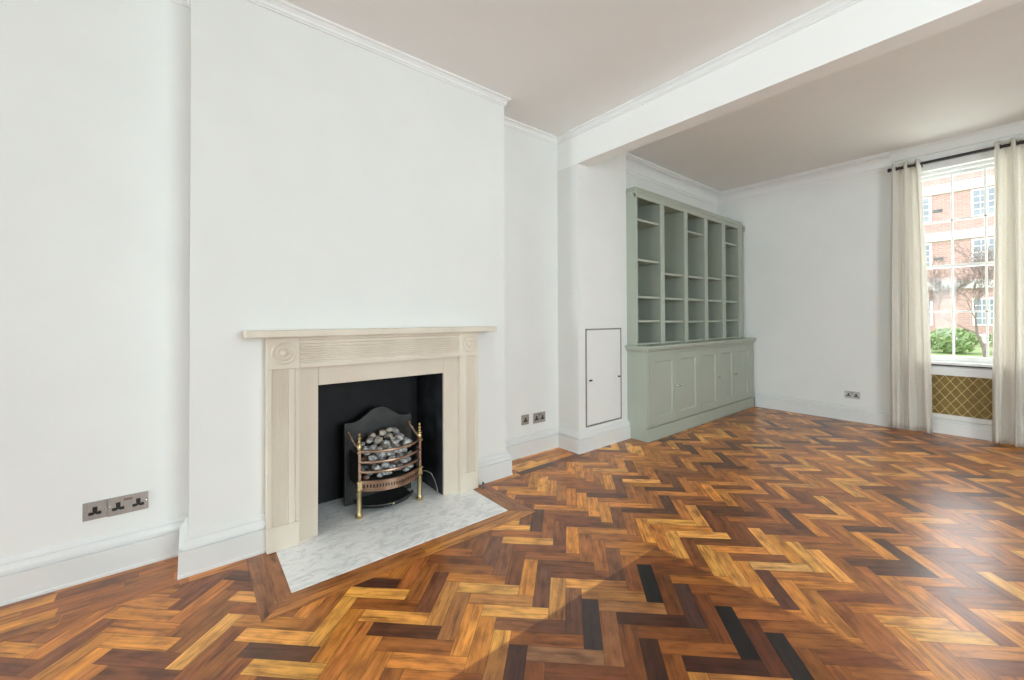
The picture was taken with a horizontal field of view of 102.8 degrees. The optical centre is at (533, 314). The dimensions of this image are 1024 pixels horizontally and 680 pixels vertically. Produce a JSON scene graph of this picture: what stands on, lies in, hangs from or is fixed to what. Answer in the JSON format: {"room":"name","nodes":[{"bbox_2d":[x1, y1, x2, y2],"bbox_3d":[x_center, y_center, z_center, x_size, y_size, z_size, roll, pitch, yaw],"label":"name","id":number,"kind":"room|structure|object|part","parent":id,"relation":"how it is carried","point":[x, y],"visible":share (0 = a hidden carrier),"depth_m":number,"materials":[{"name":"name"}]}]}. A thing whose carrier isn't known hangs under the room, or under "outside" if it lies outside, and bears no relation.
{"room":"living room","nodes":[
{"label":"living room","id":0,"kind":"room"},
{"bbox_2d":[189,0,504,533],"bbox_3d":[-1.064,-0.219,2.708,1.858,2.901,0.464,0,-1,-40],"label":"wall","id":1,"kind":"structure","parent":0,"point":[336,183],"depth_m":2.32,"materials":[{"name":"paint"}]},
{"bbox_2d":[169,0,862,144],"bbox_3d":[-1.500,-1.682,-1.572,9.668,0.059,6.100,0,-1,-40],"label":"trim","id":2,"kind":"structure","parent":1,"relation":"attached to","point":[281,7],"depth_m":2.60,"materials":[{"name":"paint"}]},
{"bbox_2d":[0,0,716,559],"bbox_3d":[-2.337,-0.414,1.894,13.470,3.285,0.300,0,-1,-40],"label":"wall","id":3,"kind":"structure","parent":0,"point":[95,95],"depth_m":1.95,"materials":[{"name":"paint"}]},
{"bbox_2d":[82,499,106,521],"bbox_3d":[-2.054,0.919,1.913,0.080,0.083,0.008,0,-1,-40],"label":"wall socket","id":4,"kind":"object","parent":3,"relation":"attached to","point":[96,509],"visible":1,"depth_m":1.91,"materials":[{"name":"metal"}]},
{"bbox_2d":[107,491,147,516],"bbox_3d":[-1.968,0.921,1.984,0.142,0.086,0.010,0,-1,-40],"label":"wall socket","id":5,"kind":"object","parent":3,"relation":"attached to","point":[136,501],"visible":1,"depth_m":1.98,"materials":[{"name":"metal"}]},
{"bbox_2d":[0,514,265,606],"bbox_3d":[-4.263,1.125,-0.143,7.309,0.182,0.295,0,-1,-40],"label":"baseboard","id":6,"kind":"structure","parent":3,"relation":"attached to","point":[32,574],"depth_m":1.93,"materials":[{"name":"paint"}]},
{"bbox_2d":[521,414,528,424],"bbox_3d":[-0.071,0.927,3.587,0.082,0.086,0.008,0,-1,-40],"label":"wall socket","id":7,"kind":"object","parent":3,"relation":"attached to","point":[524,418],"visible":1,"depth_m":3.58,"materials":[{"name":"metal"}]},
{"bbox_2d":[533,411,544,423],"bbox_3d":[0.055,0.934,3.692,0.141,0.092,0.010,0,-1,-40],"label":"wall socket","id":8,"kind":"object","parent":3,"relation":"attached to","point":[538,417],"visible":1,"depth_m":3.68,"materials":[{"name":"metal"}]},
{"bbox_2d":[478,419,630,485],"bbox_3d":[0.184,1.144,3.605,1.808,0.182,0.305,0,-1,-40],"label":"baseboard","id":9,"kind":"structure","parent":3,"relation":"attached to","point":[496,466],"depth_m":3.64,"materials":[{"name":"paint"}]},
{"bbox_2d":[626,151,890,205],"bbox_3d":[2.340,-1.668,4.402,2.496,0.166,1.928,0,-1,-40],"label":"trim","id":10,"kind":"structure","parent":3,"relation":"attached to","point":[636,166],"depth_m":5.02,"materials":[{"name":"paint"}]},
{"bbox_2d":[417,373,442,494],"bbox_3d":[-0.740,0.804,2.929,0.019,0.848,0.404,0,-1,-40],"label":"wall","id":11,"kind":"structure","parent":0,"point":[429,386],"depth_m":2.89,"materials":[{"name":"paint"}]},
{"bbox_2d":[0,406,1023,679],"bbox_3d":[-0.265,1.270,-0.568,13.470,0.151,6.700,0,-1,-40],"label":"floor","id":12,"kind":"structure","parent":0,"point":[753,543],"depth_m":1.81,"materials":[{"name":"brown wood"}]},
{"bbox_2d":[276,479,507,592],"bbox_3d":[-0.890,1.226,2.498,1.175,0.003,0.870,0,-1,-40],"label":"hearth slab","id":13,"kind":"object","parent":12,"relation":"on","point":[344,543],"visible":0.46,"depth_m":2.32,"materials":[{"name":"stone"}]},
{"bbox_2d":[243,326,496,554],"bbox_3d":[-0.869,0.655,2.501,1.482,1.138,0.132,0,-1,-40],"label":"fireplace surround","id":14,"kind":"object","parent":13,"relation":"on","point":[297,362],"visible":0.99,"depth_m":2.27,"materials":[{"name":"stone"}]},
{"bbox_2d":[243,326,496,338],"bbox_3d":[-0.871,0.104,2.507,1.482,0.035,0.132,0,-1,-40],"label":"mantel shelf","id":15,"kind":"object","parent":14,"relation":"attached to","point":[422,331],"depth_m":2.36,"materials":[{"name":"stone"}]},
{"bbox_2d":[343,406,422,518],"bbox_3d":[-0.955,0.924,2.629,0.475,0.604,0.332,0,-1,-40],"label":"grate","id":16,"kind":"object","parent":13,"relation":"on","point":[375,492],"visible":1,"depth_m":2.62,"materials":[{"name":"metal"}]},
{"bbox_3d":[-1.091,0.765,2.466,0.073,0.085,0.015,0,-1,17],"label":"arm","id":17,"kind":"part","parent":16,"relation":"part of","materials":[{"name":"orange metal"}]},
{"bbox_3d":[-1.048,1.141,2.457,0.044,0.168,0.044,0,-1,-40],"label":"leg","id":18,"kind":"part","parent":16,"relation":"part of","materials":[{"name":"gold metal"}]},
{"bbox_2d":[362,465,370,470],"bbox_3d":[-1.078,0.992,2.624,0.059,0.047,0.063,0,-1,11],"label":"coal","id":19,"kind":"object","parent":16,"relation":"in","point":[364,467],"visible":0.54,"depth_m":2.61,"materials":[{"name":"stone"}]},
{"bbox_2d":[368,455,376,460],"bbox_3d":[-0.997,0.893,2.526,0.057,0.043,0.050,-1,-1,33],"label":"coal","id":20,"kind":"object","parent":16,"relation":"in","point":[371,457],"visible":0.86,"depth_m":2.51,"materials":[{"name":"stone"}]},
{"bbox_2d":[369,444,376,449],"bbox_3d":[-1.003,0.834,2.559,0.049,0.035,0.048,0,-1,0],"label":"coal","id":21,"kind":"object","parent":16,"relation":"in","point":[372,447],"visible":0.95,"depth_m":2.54,"materials":[{"name":"stone"}]},
{"bbox_2d":[373,436,382,443],"bbox_3d":[-0.991,0.804,2.605,0.057,0.045,0.054,0,-1,1],"label":"coal","id":22,"kind":"object","parent":16,"relation":"in","point":[377,440],"visible":1,"depth_m":2.59,"materials":[{"name":"brown stone"}]},
{"bbox_2d":[376,452,386,457],"bbox_3d":[-0.954,0.875,2.567,0.074,0.049,0.061,-1,-1,38],"label":"coal","id":23,"kind":"object","parent":16,"relation":"in","point":[381,454],"visible":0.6,"depth_m":2.54,"materials":[{"name":"stone"}]},
{"bbox_2d":[379,430,386,435],"bbox_3d":[-0.986,0.776,2.675,0.056,0.040,0.047,0,-1,-40],"label":"coal","id":24,"kind":"object","parent":16,"relation":"in","point":[381,432],"visible":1,"depth_m":2.66,"materials":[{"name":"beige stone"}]},
{"bbox_2d":[380,442,390,448],"bbox_3d":[-0.953,0.847,2.638,0.066,0.049,0.060,0,-1,5],"label":"coal","id":25,"kind":"object","parent":16,"relation":"in","point":[382,445],"visible":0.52,"depth_m":2.62,"materials":[{"name":"grey stone"}]},
{"bbox_3d":[-0.902,1.177,2.582,0.335,0.014,0.097,0,-1,-40],"label":"ash rail","id":26,"kind":"part","parent":16,"relation":"part of","materials":[{"name":"metal"}]},
{"bbox_2d":[384,432,392,438],"bbox_3d":[-0.962,0.806,2.711,0.062,0.044,0.047,0,-1,-13],"label":"coal","id":27,"kind":"object","parent":16,"relation":"in","point":[387,435],"visible":0.8,"depth_m":2.70,"materials":[{"name":"grey stone"}]},
{"bbox_2d":[393,447,402,453],"bbox_3d":[-0.864,0.864,2.599,0.066,0.043,0.053,0,-1,-1],"label":"coal","id":28,"kind":"object","parent":16,"relation":"in","point":[399,450],"visible":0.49,"depth_m":2.58,"materials":[{"name":"stone"}]},
{"bbox_2d":[391,439,398,443],"bbox_3d":[-0.884,0.817,2.618,0.040,0.029,0.044,-1,-1,44],"label":"coal","id":29,"kind":"object","parent":28,"relation":"on","point":[395,441],"visible":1,"depth_m":2.61,"materials":[{"name":"stone"}]},
{"bbox_2d":[395,462,402,470],"bbox_3d":[-0.879,0.990,2.666,0.081,0.056,0.059,-1,-1,34],"label":"coal","id":30,"kind":"object","parent":16,"relation":"in","point":[398,464],"visible":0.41,"depth_m":2.65,"materials":[{"name":"stone"}]},
{"bbox_2d":[396,434,403,440],"bbox_3d":[-0.872,0.807,2.677,0.043,0.041,0.059,-1,-1,27],"label":"coal","id":31,"kind":"object","parent":16,"relation":"in","point":[400,437],"visible":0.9,"depth_m":2.66,"materials":[{"name":"stone"}]},
{"bbox_2d":[402,439,411,446],"bbox_3d":[-0.826,0.842,2.675,0.065,0.053,0.069,0,-1,-33],"label":"coal","id":32,"kind":"object","parent":16,"relation":"in","point":[407,441],"visible":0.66,"depth_m":2.65,"materials":[{"name":"stone"}]},
{"bbox_3d":[-0.754,1.142,2.705,0.044,0.168,0.044,0,-1,-40],"label":"leg","id":33,"kind":"part","parent":16,"relation":"part of","materials":[{"name":"gold metal"}]},
{"bbox_3d":[-0.823,1.003,2.638,0.044,0.030,0.044,0,-1,-26],"label":"coal","id":34,"kind":"object","parent":16,"relation":"in","visible":0},
{"bbox_2d":[399,457,410,462],"bbox_3d":[-0.833,0.945,2.652,0.075,0.046,0.057,0,-1,-29],"label":"coal","id":35,"kind":"object","parent":34,"relation":"on","point":[404,460],"visible":0.78,"depth_m":2.64,"materials":[{"name":"stone"}]},
{"bbox_2d":[557,153,627,431],"bbox_3d":[0.586,-0.255,3.990,0.706,2.985,0.264,0,-1,-40],"label":"wall pier","id":36,"kind":"object","parent":12,"relation":"on","point":[591,200],"visible":0.54,"depth_m":3.81,"materials":[{"name":"paint"}]},
{"bbox_2d":[585,328,621,427],"bbox_3d":[0.675,0.583,3.873,0.519,0.897,0.012,0,-1,-40],"label":"access panel","id":37,"kind":"object","parent":36,"relation":"attached to","point":[603,360],"visible":1,"depth_m":3.86,"materials":[{"name":"metal"}]},
{"bbox_2d":[627,342,754,442],"bbox_3d":[1.885,0.808,4.899,2.464,0.866,0.526,0,-1,-40],"label":"base cabinet","id":38,"kind":"object","parent":12,"relation":"on","point":[669,392],"visible":0.95,"depth_m":4.39,"materials":[{"name":"green paint"}]},
{"bbox_3d":[1.305,0.745,4.122,0.472,0.698,0.022,0,-1,-40],"label":"door","id":39,"kind":"part","parent":38,"relation":"part of","materials":[{"name":"green paint"}]},
{"bbox_3d":[1.673,0.747,4.433,0.485,0.698,0.022,0,-1,-40],"label":"door","id":40,"kind":"part","parent":38,"relation":"part of","materials":[{"name":"green paint"}]},
{"bbox_2d":[625,337,755,352],"bbox_3d":[1.871,0.346,4.889,2.500,0.058,0.533,0,-1,-40],"label":"countertop","id":41,"kind":"structure","parent":38,"relation":"on","point":[716,342],"depth_m":4.37,"materials":[{"name":"green paint"}]},
{"bbox_2d":[626,186,742,345],"bbox_3d":[1.821,-0.474,4.952,2.438,1.582,0.387,0,-1,-40],"label":"bookcase","id":42,"kind":"object","parent":41,"relation":"on","point":[685,278],"visible":0.93,"depth_m":4.72,"materials":[{"name":"green paint"}]},
{"bbox_3d":[0.908,-0.439,4.179,0.026,1.502,0.364,0,-1,-40],"label":"panel","id":43,"kind":"part","parent":42,"relation":"part of","materials":[{"name":"green paint"}]},
{"bbox_3d":[1.066,-0.948,4.333,0.409,0.022,0.342,0,-1,-40],"label":"shelf","id":44,"kind":"part","parent":42,"relation":"part of","materials":[{"name":"green paint"}]},
{"bbox_3d":[1.069,-0.171,4.326,0.409,0.022,0.342,0,-1,-40],"label":"shelf","id":45,"kind":"part","parent":42,"relation":"part of","materials":[{"name":"green paint"}]},
{"bbox_3d":[1.068,-0.544,4.329,0.409,0.022,0.342,0,-1,-40],"label":"shelf","id":46,"kind":"part","parent":42,"relation":"part of","materials":[{"name":"green paint"}]},
{"bbox_3d":[1.070,0.074,4.323,0.409,0.022,0.342,0,-1,-40],"label":"shelf","id":47,"kind":"part","parent":42,"relation":"part of","materials":[{"name":"green paint"}]},
{"bbox_3d":[1.435,0.084,4.631,0.413,0.022,0.342,0,-1,-40],"label":"shelf","id":48,"kind":"part","parent":42,"relation":"part of","materials":[{"name":"green paint"}]},
{"bbox_3d":[1.434,-0.166,4.634,0.413,0.022,0.342,0,-1,-40],"label":"shelf","id":49,"kind":"part","parent":42,"relation":"part of","materials":[{"name":"green paint"}]},
{"bbox_3d":[1.433,-0.433,4.637,0.413,0.022,0.342,0,-1,-40],"label":"shelf","id":50,"kind":"part","parent":42,"relation":"part of","materials":[{"name":"green paint"}]},
{"bbox_3d":[1.819,-1.233,4.959,2.438,0.066,0.386,0,-1,-40],"label":"crown","id":51,"kind":"part","parent":42,"relation":"part of","materials":[{"name":"green paint"}]},
{"bbox_3d":[1.934,-1.179,4.828,2.426,0.044,0.023,0,-1,-40],"label":"head rail","id":52,"kind":"part","parent":42,"relation":"part of","materials":[{"name":"green paint"}]},
{"bbox_3d":[1.794,-0.169,4.938,0.399,0.022,0.342,0,-1,-40],"label":"shelf","id":53,"kind":"part","parent":42,"relation":"part of","materials":[{"name":"green paint"}]},
{"bbox_3d":[1.793,-0.434,4.941,0.399,0.022,0.342,0,-1,-40],"label":"shelf","id":54,"kind":"part","parent":42,"relation":"part of","materials":[{"name":"green paint"}]},
{"bbox_3d":[1.791,-0.955,4.946,0.399,0.022,0.342,0,-1,-40],"label":"shelf","id":55,"kind":"part","parent":42,"relation":"part of","materials":[{"name":"green paint"}]},
{"bbox_3d":[2.145,-0.445,5.238,0.385,0.022,0.342,0,-1,-40],"label":"shelf","id":56,"kind":"part","parent":42,"relation":"part of","materials":[{"name":"green paint"}]},
{"bbox_3d":[2.503,-0.929,5.547,0.383,0.022,0.342,0,-1,-40],"label":"shelf","id":57,"kind":"part","parent":42,"relation":"part of","materials":[{"name":"green paint"}]},
{"bbox_3d":[2.505,-0.507,5.543,0.383,0.022,0.342,0,-1,-40],"label":"shelf","id":58,"kind":"part","parent":42,"relation":"part of","materials":[{"name":"green paint"}]},
{"bbox_3d":[2.705,-0.431,5.696,0.120,1.502,0.364,0,-1,-40],"label":"panel","id":59,"kind":"part","parent":42,"relation":"part of","materials":[{"name":"green paint"}]},
{"bbox_3d":[2.034,0.748,4.738,0.454,0.698,0.022,0,-1,-40],"label":"door","id":60,"kind":"part","parent":38,"relation":"part of","materials":[{"name":"green paint"}]},
{"bbox_3d":[2.365,0.750,5.017,0.405,0.698,0.022,0,-1,-40],"label":"door","id":61,"kind":"part","parent":38,"relation":"part of","materials":[{"name":"green paint"}]},
{"bbox_3d":[2.696,0.751,5.297,0.457,0.698,0.022,0,-1,-40],"label":"door","id":62,"kind":"part","parent":38,"relation":"part of","materials":[{"name":"green paint"}]},
{"bbox_2d":[284,0,830,135],"bbox_3d":[-1.582,-1.836,-1.639,10.056,0.250,6.700,0,-1,-40],"label":"ceiling","id":63,"kind":"structure","parent":0,"point":[562,65],"depth_m":2.47,"materials":[{"name":"paint"}]},
{"bbox_2d":[557,0,1022,170],"bbox_3d":[2.246,-1.682,1.591,0.138,0.593,6.099,0,-1,-40],"label":"beam","id":64,"kind":"structure","parent":0,"point":[865,30],"depth_m":2.42,"materials":[{"name":"white paint"}]},
{"bbox_2d":[627,0,1023,191],"bbox_3d":[3.567,-1.897,2.711,3.404,0.250,6.700,0,-1,-40],"label":"ceiling","id":65,"kind":"structure","parent":0,"point":[968,77],"depth_m":3.56,"materials":[{"name":"paint"}]},
{"bbox_2d":[717,133,1023,408],"bbox_3d":[4.759,-0.425,3.697,0.300,3.285,6.700,0,-1,-40],"label":"wall","id":66,"kind":"structure","parent":0,"point":[816,258],"depth_m":4.95,"materials":[{"name":"paint"}]},
{"bbox_2d":[756,393,908,429],"bbox_3d":[3.508,1.144,4.907,0.040,0.182,1.565,0,-1,-40],"label":"baseboard","id":67,"kind":"structure","parent":66,"relation":"attached to","point":[868,415],"depth_m":4.89,"materials":[{"name":"paint"}]},
{"bbox_2d":[845,391,859,398],"bbox_3d":[3.687,0.933,4.719,0.010,0.082,0.143,0,-1,-40],"label":"wall socket","id":68,"kind":"object","parent":66,"relation":"attached to","point":[848,394],"visible":1,"depth_m":4.72,"materials":[{"name":"metal"}]},
{"bbox_2d":[887,140,1023,172],"bbox_3d":[4.252,-1.560,3.993,0.102,0.047,1.197,0,-1,-40],"label":"curtain rod","id":69,"kind":"object","parent":66,"relation":"attached to","point":[1022,141],"visible":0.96,"depth_m":4.02,"materials":[{"name":"metal"}]},
{"bbox_2d":[888,159,932,433],"bbox_3d":[3.937,-0.193,4.290,0.124,2.824,0.349,0,-1,-40],"label":"curtain","id":70,"kind":"object","parent":69,"relation":"hanging from","point":[909,358],"visible":1,"depth_m":4.28,"materials":[{"name":"beige fabric"}]},
{"bbox_2d":[992,137,1023,447],"bbox_3d":[4.451,-0.201,3.695,0.143,2.824,0.422,0,-1,-40],"label":"curtain","id":71,"kind":"object","parent":69,"relation":"hanging from","point":[1008,299],"visible":1,"depth_m":3.78,"materials":[{"name":"beige fabric"}]},
{"bbox_2d":[890,120,1023,162],"bbox_3d":[5.232,-1.728,2.853,0.075,0.101,4.172,0,-1,-40],"label":"trim","id":72,"kind":"structure","parent":66,"relation":"attached to","point":[1015,128],"depth_m":4.04,"materials":[{"name":"paint"}]},
{"bbox_2d":[921,160,993,440],"bbox_3d":[4.415,-0.136,4.130,0.365,2.720,0.820,0,-1,-40],"label":"window","id":73,"kind":"structure","parent":66,"relation":"in","point":[944,426],"depth_m":4.11,"materials":[{"name":"paint"}]},
{"bbox_3d":[4.392,-0.506,4.115,0.142,1.980,0.820,0,-1,-40],"label":"frame","id":74,"kind":"part","parent":73,"relation":"part of","materials":[{"name":"paint"}]},
{"bbox_3d":[4.338,1.150,4.048,0.040,0.146,0.820,0,-1,-40],"label":"baseboard panel","id":75,"kind":"part","parent":73,"relation":"part of","materials":[{"name":"paint"}]},
{"bbox_3d":[4.405,-0.974,4.132,0.036,0.985,0.744,0,-1,-40],"label":"sash","id":76,"kind":"part","parent":73,"relation":"part of","materials":[{"name":"paint"}]},
{"bbox_3d":[4.378,-0.015,4.097,0.036,0.997,0.744,0,-1,-40],"label":"sash","id":77,"kind":"part","parent":73,"relation":"part of","materials":[{"name":"paint"}]},
{"bbox_3d":[4.372,0.497,4.085,0.245,0.028,0.818,0,-1,-40],"label":"sill","id":78,"kind":"part","parent":73,"relation":"part of","materials":[{"name":"paint"}]},
{"bbox_2d":[921,151,993,172],"bbox_3d":[4.285,-1.524,4.038,0.032,0.065,0.860,0,-1,-40],"label":"trim","id":79,"kind":"structure","parent":66,"relation":"attached to","point":[987,155],"depth_m":4.07,"materials":[{"name":"paint"}]},
{"bbox_2d":[931,366,991,424],"bbox_3d":[4.341,0.805,4.054,0.027,0.533,0.812,0,-1,-40],"label":"radiator cover","id":80,"kind":"object","parent":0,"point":[959,394],"visible":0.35,"depth_m":4.10,"materials":[{"name":"metal"}]},
{"label":"outside","id":81,"kind":"structure","parent":0,"visible":0},
{"bbox_2d":[931,346,992,357],"bbox_3d":[25.400,1.963,21.423,53.530,0.300,80.000,0,-1,-40],"label":"ground","id":82,"kind":"structure","parent":81,"point":[977,352],"depth_m":18.78,"materials":[{"name":"green plant"}]},
{"bbox_2d":[930,326,982,353],"bbox_3d":[19.380,1.209,18.894,1.991,1.325,1.952,0,-1,-40],"label":"shrub","id":83,"kind":"object","parent":82,"relation":"on","point":[966,339],"visible":0.86,"depth_m":18.53,"materials":[{"name":"green plant"}]},
{"bbox_2d":[922,168,993,346],"bbox_3d":[27.020,-5.890,26.823,8.140,15.500,38.200,0,-1,-40],"label":"brick building","id":84,"kind":"structure","parent":82,"relation":"on","point":[968,188],"depth_m":23.55,"materials":[{"name":"red brick"}]},
{"bbox_2d":[927,240,993,357],"bbox_3d":[16.275,-0.563,15.631,2.850,4.739,4.250,0,-1,-15],"label":"bare tree","id":85,"kind":"object","parent":82,"relation":"on","point":[980,269],"visible":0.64,"depth_m":15.36,"materials":[{"name":"brown plant"}]},
{"bbox_2d":[989,329,992,346],"bbox_3d":[21.493,1.148,18.037,1.958,1.396,1.970,0,-1,-40],"label":"shrub","id":86,"kind":"object","parent":82,"relation":"on","point":[990,335],"visible":0.05,"depth_m":18.61,"materials":[{"name":"green plant"}]},
{"label":"coal","id":87,"kind":"object","parent":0,"visible":0},
{"bbox_2d":[373,465,381,469],"bbox_3d":[-0.966,0.954,2.527,0.049,0.041,0.048,0,-1,-1],"label":"coal","id":88,"kind":"object","parent":87,"relation":"on","point":[377,467],"visible":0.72,"depth_m":2.52,"materials":[{"name":"stone"}]},
{"bbox_3d":[-0.920,0.998,2.581,0.056,0.038,0.048,-1,-1,36],"label":"coal","id":89,"kind":"object","parent":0,"visible":0},
{"bbox_2d":[381,462,389,467],"bbox_3d":[-0.933,0.946,2.574,0.049,0.040,0.066,0,-1,-22],"label":"coal","id":90,"kind":"object","parent":89,"relation":"on","point":[385,464],"visible":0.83,"depth_m":2.55,"materials":[{"name":"stone"}]}
]}

